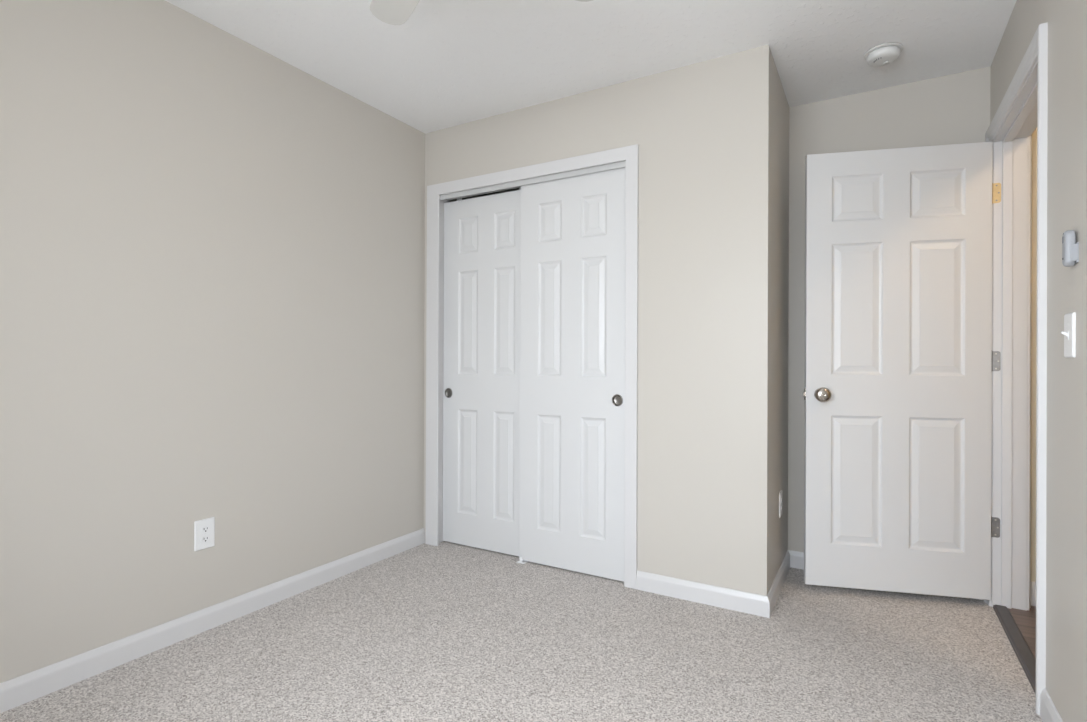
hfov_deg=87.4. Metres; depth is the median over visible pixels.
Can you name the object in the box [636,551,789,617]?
baseboard
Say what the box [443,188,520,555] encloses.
door
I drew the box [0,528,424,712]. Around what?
baseboard
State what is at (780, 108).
wall
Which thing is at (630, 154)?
door frame
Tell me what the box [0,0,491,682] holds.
wall
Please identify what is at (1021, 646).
threshold strip
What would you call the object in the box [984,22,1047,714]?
door frame
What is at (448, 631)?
floor
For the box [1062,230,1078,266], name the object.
remote control
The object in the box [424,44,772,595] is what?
wall
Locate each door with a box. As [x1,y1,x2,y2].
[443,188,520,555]
[519,167,625,581]
[803,142,1000,599]
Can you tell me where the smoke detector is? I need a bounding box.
[864,42,902,66]
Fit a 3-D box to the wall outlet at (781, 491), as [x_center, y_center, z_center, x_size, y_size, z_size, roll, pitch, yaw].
[1.156,0.695,2.766,0.009,0.119,0.079,0,0,30]
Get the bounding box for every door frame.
[425,144,638,588]
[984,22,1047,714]
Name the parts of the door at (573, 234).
finger pull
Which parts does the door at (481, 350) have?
finger pull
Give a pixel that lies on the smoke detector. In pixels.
(883, 54)
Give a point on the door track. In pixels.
(516, 184)
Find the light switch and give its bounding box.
[1061,312,1075,357]
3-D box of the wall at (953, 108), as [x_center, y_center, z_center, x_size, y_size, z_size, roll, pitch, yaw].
[1.372,-0.129,3.060,3.938,2.440,0.130,0,0,30]
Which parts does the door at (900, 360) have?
knob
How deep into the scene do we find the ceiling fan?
1.86 m
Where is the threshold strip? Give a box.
[993,605,1035,693]
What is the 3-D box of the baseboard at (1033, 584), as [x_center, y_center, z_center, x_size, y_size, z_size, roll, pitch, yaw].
[2.597,1.033,2.274,1.024,0.103,0.014,0,0,30]
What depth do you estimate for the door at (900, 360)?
2.60 m
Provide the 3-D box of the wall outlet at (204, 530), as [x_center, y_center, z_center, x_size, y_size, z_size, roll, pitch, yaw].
[-1.356,0.694,2.277,0.009,0.119,0.079,0,0,30]
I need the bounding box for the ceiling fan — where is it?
[370,0,592,24]
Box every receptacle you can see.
[201,526,209,532]
[201,535,209,542]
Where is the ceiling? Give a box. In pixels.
[165,0,1016,133]
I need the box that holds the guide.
[516,557,527,563]
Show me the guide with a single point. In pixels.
(521, 561)
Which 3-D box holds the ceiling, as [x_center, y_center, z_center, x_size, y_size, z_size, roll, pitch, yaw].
[0.419,-1.405,1.410,4.178,0.100,3.930,0,0,30]
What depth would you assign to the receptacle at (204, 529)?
2.28 m
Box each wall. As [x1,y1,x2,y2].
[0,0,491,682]
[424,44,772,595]
[492,66,1036,581]
[771,59,788,585]
[990,0,1086,721]
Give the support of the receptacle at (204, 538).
attached to the wall outlet at (204, 530)
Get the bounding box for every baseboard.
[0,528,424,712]
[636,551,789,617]
[788,550,982,599]
[1031,581,1035,605]
[1040,688,1062,721]
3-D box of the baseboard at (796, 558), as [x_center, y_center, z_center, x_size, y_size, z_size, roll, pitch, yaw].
[1.654,1.049,2.809,0.828,0.086,0.014,0,0,30]
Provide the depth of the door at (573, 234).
2.92 m
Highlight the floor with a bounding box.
[0,541,1042,721]
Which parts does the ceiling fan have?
blade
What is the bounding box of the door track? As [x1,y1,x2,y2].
[440,161,625,199]
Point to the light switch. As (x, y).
(1069, 333)
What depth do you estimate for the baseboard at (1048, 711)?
1.68 m
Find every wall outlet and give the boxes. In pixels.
[194,517,214,550]
[779,490,782,517]
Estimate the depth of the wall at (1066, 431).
1.58 m

